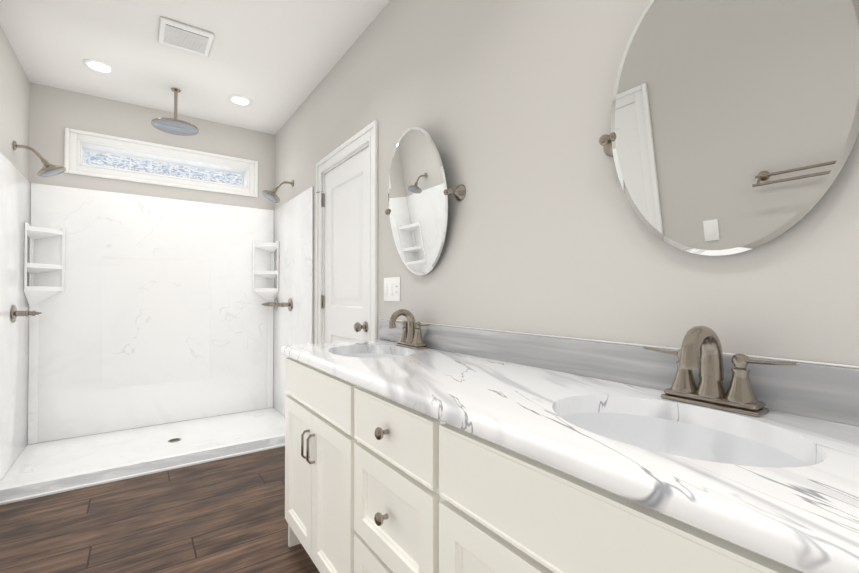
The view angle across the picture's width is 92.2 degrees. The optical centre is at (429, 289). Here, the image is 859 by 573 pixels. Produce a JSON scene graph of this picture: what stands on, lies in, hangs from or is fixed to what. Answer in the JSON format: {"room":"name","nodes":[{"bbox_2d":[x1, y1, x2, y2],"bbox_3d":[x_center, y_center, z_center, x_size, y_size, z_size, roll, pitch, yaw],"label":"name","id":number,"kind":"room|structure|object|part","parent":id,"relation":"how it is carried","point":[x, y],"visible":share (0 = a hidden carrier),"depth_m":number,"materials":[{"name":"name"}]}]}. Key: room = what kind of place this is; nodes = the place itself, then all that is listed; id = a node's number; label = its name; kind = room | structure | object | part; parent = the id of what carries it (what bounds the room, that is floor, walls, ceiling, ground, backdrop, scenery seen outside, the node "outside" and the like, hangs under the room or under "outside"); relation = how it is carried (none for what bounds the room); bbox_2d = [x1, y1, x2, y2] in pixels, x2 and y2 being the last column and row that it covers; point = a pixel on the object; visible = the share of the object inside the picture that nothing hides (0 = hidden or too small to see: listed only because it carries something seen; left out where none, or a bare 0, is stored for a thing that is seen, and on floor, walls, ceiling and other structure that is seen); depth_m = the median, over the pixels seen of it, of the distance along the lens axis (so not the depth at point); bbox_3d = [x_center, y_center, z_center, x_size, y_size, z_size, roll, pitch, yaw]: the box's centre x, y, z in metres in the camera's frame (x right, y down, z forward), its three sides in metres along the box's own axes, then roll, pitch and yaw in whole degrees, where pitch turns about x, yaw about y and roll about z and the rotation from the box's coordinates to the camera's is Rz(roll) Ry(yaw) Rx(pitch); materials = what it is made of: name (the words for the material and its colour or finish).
{"room":"bathroom","nodes":[
{"label":"bathroom","id":0,"kind":"room"},
{"bbox_2d":[0,25,29,180],"bbox_3d":[-1.645,-0.186,1.078,0.140,2.665,4.805,0,-1,-35],"label":"wall","id":1,"kind":"structure","parent":0,"point":[14,101],"depth_m":2.61,"materials":[{"name":"grey paint"}]},
{"bbox_2d":[13,141,65,177],"bbox_3d":[-2.529,-0.834,2.687,0.249,0.210,0.155,0,-1,-35],"label":"shower head","id":2,"kind":"object","parent":1,"relation":"attached to","point":[48,169],"visible":1,"depth_m":2.68},
{"bbox_2d":[29,82,274,209],"bbox_3d":[-2.254,-0.155,3.562,1.717,2.665,0.240,0,-1,-35],"label":"wall","id":3,"kind":"structure","parent":0,"point":[100,115],"depth_m":3.32,"materials":[{"name":"grey paint"}]},
{"bbox_2d":[64,128,257,196],"bbox_3d":[-2.231,-1.030,3.570,1.363,0.338,0.251,0,-1,-35],"label":"transom","id":4,"kind":"object","parent":3,"relation":"attached to","point":[87,153],"visible":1,"depth_m":3.46,"materials":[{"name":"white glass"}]},
{"bbox_3d":[-2.237,-1.030,3.578,1.195,0.170,0.231,0,-1,-35],"label":"jamb frame","id":5,"kind":"part","parent":4,"relation":"part of","materials":[{"name":"white wood"}]},
{"bbox_2d":[0,446,319,572],"bbox_3d":[-0.885,1.203,1.595,1.997,0.100,4.805,0,-1,-35],"label":"floor","id":6,"kind":"structure","parent":0,"point":[226,515],"depth_m":2.02,"materials":[{"name":"brown wood"}]},
{"bbox_2d":[0,152,312,504],"bbox_3d":[-1.874,0.203,3.016,1.713,1.935,1.078,0,-1,-35],"label":"shower surround","id":7,"kind":"object","parent":6,"relation":"on","point":[155,336],"visible":1,"depth_m":3.24,"materials":[{"name":"stone"}]},
{"bbox_3d":[-2.570,0.167,2.528,0.012,1.875,1.078,0,-1,-35],"label":"panel","id":8,"kind":"part","parent":7,"relation":"part of","materials":[{"name":"stone"}]},
{"bbox_2d":[11,305,41,322],"bbox_3d":[-2.537,0.154,2.608,0.132,0.111,0.111,0,-1,-35],"label":"shower valve","id":9,"kind":"object","parent":7,"relation":"attached to","point":[15,313],"visible":1,"depth_m":2.58,"materials":[{"name":"silver metal"}]},
{"bbox_2d":[24,222,64,306],"bbox_3d":[-2.736,-0.162,2.943,0.190,0.587,0.190,0,-1,-35],"label":"corner shelf","id":10,"kind":"object","parent":7,"relation":"attached to","point":[44,244],"depth_m":2.99,"materials":[{"name":"plastic"}]},
{"bbox_3d":[-2.181,0.178,3.453,1.689,1.875,0.012,0,-1,-35],"label":"panel","id":11,"kind":"part","parent":7,"relation":"part of","materials":[{"name":"stone"}]},
{"bbox_2d":[252,241,278,301],"bbox_3d":[-1.509,-0.151,3.805,0.190,0.587,0.190,0,-1,-35],"label":"corner shelf","id":12,"kind":"object","parent":7,"relation":"attached to","point":[265,254],"depth_m":3.85,"materials":[{"name":"plastic"}]},
{"bbox_2d":[261,298,277,309],"bbox_3d":[-1.478,0.140,3.804,0.132,0.111,0.111,0,-1,-35],"label":"shower valve","id":13,"kind":"object","parent":7,"relation":"attached to","point":[268,304],"visible":0.92,"depth_m":3.80,"materials":[{"name":"silver metal"}]},
{"bbox_2d":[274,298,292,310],"bbox_3d":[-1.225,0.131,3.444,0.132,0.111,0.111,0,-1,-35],"label":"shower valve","id":14,"kind":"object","parent":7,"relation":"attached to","point":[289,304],"visible":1,"depth_m":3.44,"materials":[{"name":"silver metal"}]},
{"bbox_3d":[-1.178,0.179,3.505,0.012,1.875,1.078,0,-1,-35],"label":"panel","id":15,"kind":"part","parent":7,"relation":"part of","materials":[{"name":"stone"}]},
{"bbox_2d":[282,353,820,572],"bbox_3d":[0.216,0.716,1.041,0.554,0.860,2.336,0,-1,-35],"label":"bathroom vanity","id":16,"kind":"object","parent":6,"relation":"on","point":[412,445],"depth_m":0.88,"materials":[{"name":"painted wood"},{"name":"marble"},{"name":"brushed nickel"}]},
{"bbox_2d":[281,337,858,572],"bbox_3d":[0.213,0.266,1.070,0.532,0.040,2.376,0,-1,-35],"label":"countertop","id":17,"kind":"structure","parent":16,"relation":"on","point":[815,522],"depth_m":0.68,"materials":[{"name":"white stone"}]},
{"bbox_2d":[337,349,408,360],"bbox_3d":[-0.242,0.361,1.711,0.390,0.158,0.490,0,-1,-35],"label":"sink","id":18,"kind":"object","parent":17,"relation":"in","point":[357,354],"depth_m":1.89,"materials":[{"name":"white ceramic"}]},
{"bbox_2d":[385,309,432,348],"bbox_3d":[-0.113,0.171,1.805,0.145,0.168,0.280,0,-1,-35],"label":"faucet","id":19,"kind":"object","parent":17,"relation":"on","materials":[{"name":"brown metal"}]},
{"bbox_2d":[537,397,836,488],"bbox_3d":[0.430,0.349,0.754,0.390,0.158,0.490,0,-1,-35],"label":"sink","id":20,"kind":"object","parent":17,"relation":"in","point":[773,459],"depth_m":0.83,"materials":[{"name":"white ceramic"}]},
{"bbox_2d":[641,326,800,420],"bbox_3d":[0.560,0.159,0.848,0.145,0.168,0.280,0,-1,-35],"label":"faucet","id":21,"kind":"object","parent":17,"relation":"on","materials":[{"name":"brown metal"}]},
{"bbox_2d":[0,0,389,134],"bbox_3d":[-0.885,-1.562,1.629,1.997,0.100,4.805,0,-1,-35],"label":"ceiling","id":22,"kind":"structure","parent":0,"point":[274,61],"depth_m":2.60,"materials":[{"name":"white paint"}]},
{"bbox_2d":[83,59,114,72],"bbox_3d":[-2.216,-1.492,2.774,0.168,0.008,0.168,0,-1,-35],"label":"recessed light","id":23,"kind":"object","parent":22,"relation":"in","point":[98,66],"visible":1,"depth_m":2.77,"materials":[{"name":"white plastic"}]},
{"bbox_2d":[151,88,198,135],"bbox_3d":[-1.897,-1.345,3.090,0.304,0.294,0.304,0,-1,-35],"label":"shower head","id":24,"kind":"object","parent":22,"relation":"hanging from","point":[175,126],"visible":1,"depth_m":3.08},
{"bbox_2d":[158,17,214,56],"bbox_3d":[-1.450,-1.491,2.462,0.270,0.020,0.275,0,-1,-35],"label":"ceiling vent","id":25,"kind":"object","parent":22,"relation":"in","point":[175,34],"visible":1,"depth_m":2.44,"materials":[{"name":"white plastic"}]},
{"bbox_2d":[228,95,251,105],"bbox_3d":[-1.493,-1.486,3.261,0.168,0.008,0.168,0,-1,-35],"label":"recessed light","id":26,"kind":"object","parent":22,"relation":"in","point":[239,100],"visible":1,"depth_m":3.26,"materials":[{"name":"white plastic"}]},
{"bbox_2d":[275,0,858,365],"bbox_3d":[-0.125,-0.173,2.146,0.140,2.665,4.805,0,-1,-35],"label":"wall","id":27,"kind":"structure","parent":0,"point":[506,105],"depth_m":1.33,"materials":[{"name":"grey paint"}]},
{"bbox_2d":[262,180,293,202],"bbox_3d":[-1.256,-0.819,3.422,0.249,0.210,0.155,0,-1,-35],"label":"shower head","id":28,"kind":"object","parent":27,"relation":"attached to","point":[272,196],"visible":1,"depth_m":3.39},
{"bbox_2d":[324,147,368,341],"bbox_3d":[-0.519,0.169,2.632,0.035,1.969,0.722,0,-1,-35],"label":"closet door","id":29,"kind":"structure","parent":27,"relation":"in","point":[346,245],"depth_m":2.61,"materials":[{"name":"white wood"}]},
{"bbox_2d":[316,191,367,331],"bbox_3d":[-0.591,0.133,2.641,0.072,1.661,0.741,0,-1,-35],"label":"hardware piece","id":30,"kind":"object","parent":29,"relation":"attached to","point":[358,327],"visible":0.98,"depth_m":2.38,"materials":[{"name":"silver metal"}]},
{"bbox_2d":[315,120,377,342],"bbox_3d":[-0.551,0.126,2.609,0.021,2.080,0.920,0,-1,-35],"label":"door frame","id":31,"kind":"structure","parent":27,"relation":"attached to","point":[363,137],"depth_m":2.30,"materials":[{"name":"white wood"}]},
{"bbox_2d":[384,277,400,301],"bbox_3d":[-0.194,0.001,2.109,0.011,0.122,0.164,0,-1,-35],"label":"outlet","id":32,"kind":"object","parent":27,"relation":"attached to","point":[392,288],"visible":1,"depth_m":2.10,"materials":[{"name":"white plastic"}]},
{"bbox_2d":[385,127,465,274],"bbox_3d":[-0.057,-0.386,1.851,0.089,0.649,0.578,0,-1,-35],"label":"oval mirror","id":33,"kind":"object","parent":27,"relation":"attached to","point":[418,193],"visible":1,"depth_m":1.82,"materials":[{"name":"silver glass"}]},
{"bbox_2d":[379,319,858,425],"bbox_3d":[0.423,0.198,1.217,0.019,0.100,2.374,0,-1,-35],"label":"backsplash","id":34,"kind":"structure","parent":27,"relation":"attached to","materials":[{"name":"stone"}]},
{"bbox_2d":[599,0,858,255],"bbox_3d":[0.617,-0.398,0.892,0.089,0.649,0.578,0,-1,-35],"label":"oval mirror","id":35,"kind":"object","parent":27,"relation":"attached to","point":[734,126],"visible":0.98,"depth_m":0.86,"materials":[{"name":"silver glass"}]}
]}

